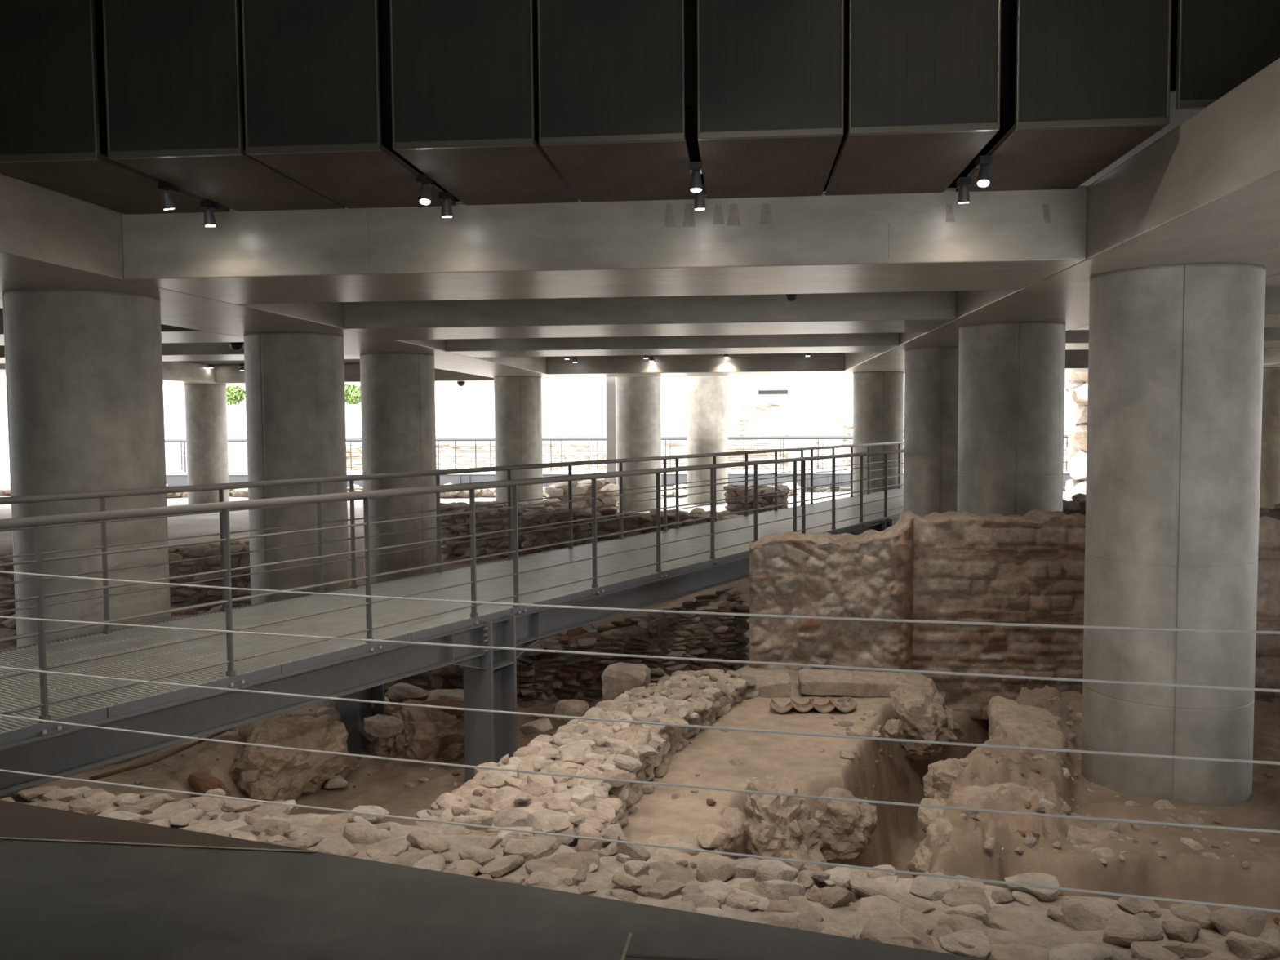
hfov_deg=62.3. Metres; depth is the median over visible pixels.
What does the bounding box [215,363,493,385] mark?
concrete beam
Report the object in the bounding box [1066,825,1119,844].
boulder
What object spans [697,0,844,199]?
ceiling panel
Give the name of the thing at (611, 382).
pier
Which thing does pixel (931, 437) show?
concrete column
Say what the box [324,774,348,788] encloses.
rock
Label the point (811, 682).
stone slab
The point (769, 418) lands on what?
wall
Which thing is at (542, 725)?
rock
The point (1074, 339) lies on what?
concrete beam
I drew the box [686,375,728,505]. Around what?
concrete column
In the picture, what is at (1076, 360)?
concrete beam
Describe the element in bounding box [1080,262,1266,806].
concrete column
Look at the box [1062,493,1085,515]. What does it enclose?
wall
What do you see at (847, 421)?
wall
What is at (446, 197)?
spotlight
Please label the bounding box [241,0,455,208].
ceiling panel
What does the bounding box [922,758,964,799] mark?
boulder
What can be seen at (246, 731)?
rock
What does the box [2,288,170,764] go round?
concrete column
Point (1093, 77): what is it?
ceiling panel
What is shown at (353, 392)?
shrub
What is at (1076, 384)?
wall
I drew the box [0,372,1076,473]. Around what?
wall
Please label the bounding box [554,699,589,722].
rock
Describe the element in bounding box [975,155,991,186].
spotlight
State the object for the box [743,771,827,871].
boulder
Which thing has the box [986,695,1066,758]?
rock
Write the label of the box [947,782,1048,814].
boulder
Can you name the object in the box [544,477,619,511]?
wall
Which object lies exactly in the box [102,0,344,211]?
ceiling panel
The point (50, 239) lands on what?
concrete beam
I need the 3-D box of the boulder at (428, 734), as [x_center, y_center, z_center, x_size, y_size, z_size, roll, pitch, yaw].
[-1.865,2.398,9.658,1.190,0.827,0.974,-2,4,-24]
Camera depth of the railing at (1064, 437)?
34.37 m
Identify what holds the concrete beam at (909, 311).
attached to the ceiling
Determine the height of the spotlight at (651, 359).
0.231 m
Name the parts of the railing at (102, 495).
post, foot plate, post, post, rod, post, foot plate, post, rod, rod, rod, handrail, post, post, post, post, post, post, post, post, post, post, post, post, post, post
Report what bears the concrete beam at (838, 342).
attached to the ceiling
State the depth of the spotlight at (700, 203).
6.80 m
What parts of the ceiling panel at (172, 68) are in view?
edge trim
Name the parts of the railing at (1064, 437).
post, post, post, rod, post, post, rod, handrail, rod, rod, rod, post, post, post, post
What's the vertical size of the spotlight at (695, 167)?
0.158 m
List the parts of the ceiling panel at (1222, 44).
edge trim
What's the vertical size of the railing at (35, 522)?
1.169 m
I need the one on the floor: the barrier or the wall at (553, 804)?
the barrier
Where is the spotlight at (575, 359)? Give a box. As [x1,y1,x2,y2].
[573,355,577,362]
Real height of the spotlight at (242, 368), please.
0.171 m
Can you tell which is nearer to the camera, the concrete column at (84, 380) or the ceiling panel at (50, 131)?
the ceiling panel at (50, 131)
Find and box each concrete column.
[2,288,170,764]
[184,383,229,504]
[243,332,349,604]
[360,352,437,584]
[493,376,542,504]
[616,376,661,511]
[667,376,683,436]
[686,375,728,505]
[787,374,816,468]
[819,374,843,468]
[853,371,903,496]
[903,346,959,516]
[957,321,1066,516]
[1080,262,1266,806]
[1259,367,1279,509]
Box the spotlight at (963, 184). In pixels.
[956,177,971,203]
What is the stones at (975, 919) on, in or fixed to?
on the ground
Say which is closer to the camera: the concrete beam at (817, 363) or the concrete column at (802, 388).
the concrete beam at (817, 363)
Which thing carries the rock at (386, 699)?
on the boulder at (428, 734)
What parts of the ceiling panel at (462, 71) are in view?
edge trim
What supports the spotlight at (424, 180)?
attached to the ceiling panel at (311, 68)
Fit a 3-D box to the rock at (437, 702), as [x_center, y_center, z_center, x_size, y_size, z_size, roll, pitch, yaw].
[-1.788,2.069,9.594,0.442,0.147,0.109,0,3,6]
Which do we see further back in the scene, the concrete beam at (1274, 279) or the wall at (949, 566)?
the wall at (949, 566)
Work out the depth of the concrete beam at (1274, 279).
8.16 m
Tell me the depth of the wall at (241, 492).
32.39 m
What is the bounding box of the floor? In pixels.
[0,800,985,959]
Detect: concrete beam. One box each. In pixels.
[0,173,558,377]
[0,297,3,308]
[0,308,244,345]
[0,342,359,363]
[0,360,240,385]
[121,186,1087,303]
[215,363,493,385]
[343,290,956,339]
[445,332,899,357]
[546,352,844,377]
[836,57,1279,374]
[1065,327,1279,350]
[1065,349,1088,372]
[1071,284,1279,329]
[1263,346,1279,367]
[1265,273,1279,285]
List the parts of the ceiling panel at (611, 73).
edge trim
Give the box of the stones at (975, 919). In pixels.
[0,785,1279,959]
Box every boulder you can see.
[227,714,353,803]
[366,698,464,766]
[721,806,751,857]
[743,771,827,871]
[813,786,877,860]
[887,676,964,761]
[906,817,955,878]
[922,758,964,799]
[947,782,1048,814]
[964,742,992,759]
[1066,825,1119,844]
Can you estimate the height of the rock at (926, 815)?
0.204 m
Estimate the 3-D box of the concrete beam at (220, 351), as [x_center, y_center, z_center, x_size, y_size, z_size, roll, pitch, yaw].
[-8.483,-2.214,17.268,8.000,0.482,1.550,0,3,6]
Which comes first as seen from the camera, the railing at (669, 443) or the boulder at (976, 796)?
the boulder at (976, 796)
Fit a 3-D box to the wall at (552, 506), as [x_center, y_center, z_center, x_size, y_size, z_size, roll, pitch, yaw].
[-2.847,1.046,22.185,3.176,1.230,1.126,-1,3,-2]
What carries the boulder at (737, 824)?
on the ground
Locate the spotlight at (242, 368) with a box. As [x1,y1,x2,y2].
[239,364,244,370]
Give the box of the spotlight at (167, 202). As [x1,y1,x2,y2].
[157,181,178,209]
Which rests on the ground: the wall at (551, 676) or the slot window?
the wall at (551, 676)
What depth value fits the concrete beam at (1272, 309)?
10.94 m
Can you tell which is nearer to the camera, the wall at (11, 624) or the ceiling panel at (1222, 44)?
the ceiling panel at (1222, 44)
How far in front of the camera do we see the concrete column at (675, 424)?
43.70 m
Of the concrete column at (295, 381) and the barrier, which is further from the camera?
the concrete column at (295, 381)
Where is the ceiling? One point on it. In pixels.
(1008, 11)
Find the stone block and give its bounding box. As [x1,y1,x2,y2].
[601,662,650,701]
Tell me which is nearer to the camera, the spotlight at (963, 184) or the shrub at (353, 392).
the spotlight at (963, 184)
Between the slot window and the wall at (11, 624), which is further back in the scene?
the slot window
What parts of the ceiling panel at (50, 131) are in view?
edge trim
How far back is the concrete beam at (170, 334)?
12.75 m
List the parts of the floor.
trim, trim, trim, trim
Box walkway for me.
[0,487,903,795]
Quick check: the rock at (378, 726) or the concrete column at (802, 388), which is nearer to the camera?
the rock at (378, 726)
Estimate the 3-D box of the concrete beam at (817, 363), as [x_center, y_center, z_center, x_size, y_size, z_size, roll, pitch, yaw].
[1.303,-2.723,24.873,6.720,0.482,2.000,0,3,6]
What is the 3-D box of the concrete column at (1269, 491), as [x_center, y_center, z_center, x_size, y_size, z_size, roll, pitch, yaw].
[14.059,-0.445,23.877,1.150,4.130,1.150,0,3,6]
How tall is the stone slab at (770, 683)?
0.185 m
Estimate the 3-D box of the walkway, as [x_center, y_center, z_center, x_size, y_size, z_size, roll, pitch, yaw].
[1.242,1.625,14.560,2.210,1.754,26.172,2,4,32]
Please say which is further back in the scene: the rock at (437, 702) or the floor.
the rock at (437, 702)
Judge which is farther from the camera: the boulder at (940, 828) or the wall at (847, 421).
the wall at (847, 421)
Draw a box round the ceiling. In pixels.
[94,0,1177,365]
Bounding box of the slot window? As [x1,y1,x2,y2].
[758,390,787,394]
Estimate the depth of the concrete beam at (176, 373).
27.16 m
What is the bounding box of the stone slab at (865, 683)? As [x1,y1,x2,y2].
[849,671,907,697]
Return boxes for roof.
[229,91,1203,208]
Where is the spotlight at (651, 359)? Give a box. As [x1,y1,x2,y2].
[648,355,653,361]
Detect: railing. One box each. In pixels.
[0,441,903,639]
[0,448,903,737]
[164,434,1071,470]
[164,435,1071,473]
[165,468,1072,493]
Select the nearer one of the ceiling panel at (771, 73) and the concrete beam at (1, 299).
the ceiling panel at (771, 73)
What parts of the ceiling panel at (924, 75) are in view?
edge trim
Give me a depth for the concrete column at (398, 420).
16.37 m
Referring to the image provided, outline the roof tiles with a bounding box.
[769,697,857,713]
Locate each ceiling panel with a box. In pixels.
[0,0,229,214]
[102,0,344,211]
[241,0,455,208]
[389,0,577,205]
[537,0,694,202]
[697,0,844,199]
[826,0,1001,195]
[955,0,1172,191]
[1175,0,1279,109]
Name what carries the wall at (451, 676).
on the ground
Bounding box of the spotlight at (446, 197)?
[439,191,454,217]
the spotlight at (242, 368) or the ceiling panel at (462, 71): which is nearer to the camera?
the ceiling panel at (462, 71)
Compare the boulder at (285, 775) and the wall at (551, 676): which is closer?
the boulder at (285, 775)
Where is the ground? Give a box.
[36,663,1279,928]
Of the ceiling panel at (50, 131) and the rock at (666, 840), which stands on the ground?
the rock at (666, 840)
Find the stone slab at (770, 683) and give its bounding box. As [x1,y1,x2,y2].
[739,670,791,697]
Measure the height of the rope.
0.528 m
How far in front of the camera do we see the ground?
7.72 m
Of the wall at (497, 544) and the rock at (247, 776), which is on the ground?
the rock at (247, 776)
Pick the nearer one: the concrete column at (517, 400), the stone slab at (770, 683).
the stone slab at (770, 683)
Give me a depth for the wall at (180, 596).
14.85 m
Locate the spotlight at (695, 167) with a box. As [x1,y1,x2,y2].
[689,161,702,191]
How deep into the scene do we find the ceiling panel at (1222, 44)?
5.40 m
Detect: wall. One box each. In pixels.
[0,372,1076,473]
[0,481,800,497]
[0,539,251,626]
[0,604,222,649]
[332,657,528,706]
[346,431,1073,469]
[413,668,759,850]
[440,498,576,533]
[440,505,744,559]
[516,586,749,707]
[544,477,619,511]
[723,484,789,515]
[735,399,787,436]
[748,508,1279,719]
[816,416,904,468]
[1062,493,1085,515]
[1064,371,1088,497]
[1259,502,1279,515]
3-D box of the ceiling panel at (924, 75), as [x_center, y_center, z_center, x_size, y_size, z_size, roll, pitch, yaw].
[1.554,-3.297,6.242,0.774,2.860,1.564,0,3,6]
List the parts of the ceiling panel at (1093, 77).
edge trim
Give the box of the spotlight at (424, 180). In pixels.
[416,174,433,204]
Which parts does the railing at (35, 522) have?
post, foot plate, post, foot plate, post, foot plate, rod, rod, rod, rod, handrail, post, foot plate, post, foot plate, post, foot plate, post, foot plate, post, foot plate, post, post, post, post, post, post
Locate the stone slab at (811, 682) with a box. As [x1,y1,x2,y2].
[798,669,853,695]
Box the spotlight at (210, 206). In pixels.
[200,200,218,226]
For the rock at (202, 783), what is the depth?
7.93 m
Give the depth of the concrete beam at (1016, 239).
7.39 m
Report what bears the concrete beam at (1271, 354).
attached to the ceiling
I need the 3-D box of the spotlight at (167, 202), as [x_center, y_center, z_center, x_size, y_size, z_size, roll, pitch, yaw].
[-2.975,-1.784,6.684,0.074,0.169,0.120,0,3,6]
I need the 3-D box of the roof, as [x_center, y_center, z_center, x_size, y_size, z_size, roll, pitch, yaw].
[-4.339,-5.168,7.160,50.000,0.450,38.000,0,3,6]
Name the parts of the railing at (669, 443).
post, post, post, rod, post, rod, post, post, rod, handrail, rod, rod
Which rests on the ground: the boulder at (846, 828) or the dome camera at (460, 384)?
the boulder at (846, 828)
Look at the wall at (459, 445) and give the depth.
41.35 m
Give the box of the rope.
[88,726,238,780]
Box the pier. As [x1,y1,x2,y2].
[605,377,617,506]
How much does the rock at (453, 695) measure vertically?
0.121 m
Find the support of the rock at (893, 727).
on the ground
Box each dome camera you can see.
[229,342,244,350]
[457,381,465,386]
[786,293,797,301]
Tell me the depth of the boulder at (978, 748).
8.02 m
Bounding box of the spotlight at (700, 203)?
[693,182,705,209]
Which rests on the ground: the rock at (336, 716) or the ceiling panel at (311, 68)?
the rock at (336, 716)
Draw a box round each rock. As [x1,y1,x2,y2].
[187,772,226,793]
[238,723,257,737]
[240,769,259,782]
[316,706,342,721]
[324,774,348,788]
[363,714,404,737]
[370,695,390,708]
[386,682,429,699]
[421,699,463,715]
[426,688,463,703]
[520,717,553,733]
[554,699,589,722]
[645,835,698,855]
[696,823,726,848]
[884,719,902,737]
[917,797,947,829]
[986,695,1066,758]
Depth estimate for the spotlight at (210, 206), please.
7.21 m
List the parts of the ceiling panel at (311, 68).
edge trim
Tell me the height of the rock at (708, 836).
0.109 m
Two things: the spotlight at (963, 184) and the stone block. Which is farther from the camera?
the stone block
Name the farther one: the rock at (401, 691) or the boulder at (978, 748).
the rock at (401, 691)
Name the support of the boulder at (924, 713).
on the ground
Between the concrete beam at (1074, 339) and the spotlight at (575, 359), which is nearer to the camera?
the concrete beam at (1074, 339)
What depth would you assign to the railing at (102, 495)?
10.14 m
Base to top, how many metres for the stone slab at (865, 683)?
0.140 m
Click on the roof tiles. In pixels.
(808, 706)
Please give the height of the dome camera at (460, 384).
0.135 m
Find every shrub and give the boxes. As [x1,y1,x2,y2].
[226,385,245,404]
[344,383,360,404]
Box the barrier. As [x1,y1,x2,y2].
[0,570,1279,912]
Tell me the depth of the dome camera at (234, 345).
15.48 m
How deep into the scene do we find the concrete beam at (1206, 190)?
6.05 m
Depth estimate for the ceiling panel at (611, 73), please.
5.71 m
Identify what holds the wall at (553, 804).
on the ground
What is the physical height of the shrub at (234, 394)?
1.189 m

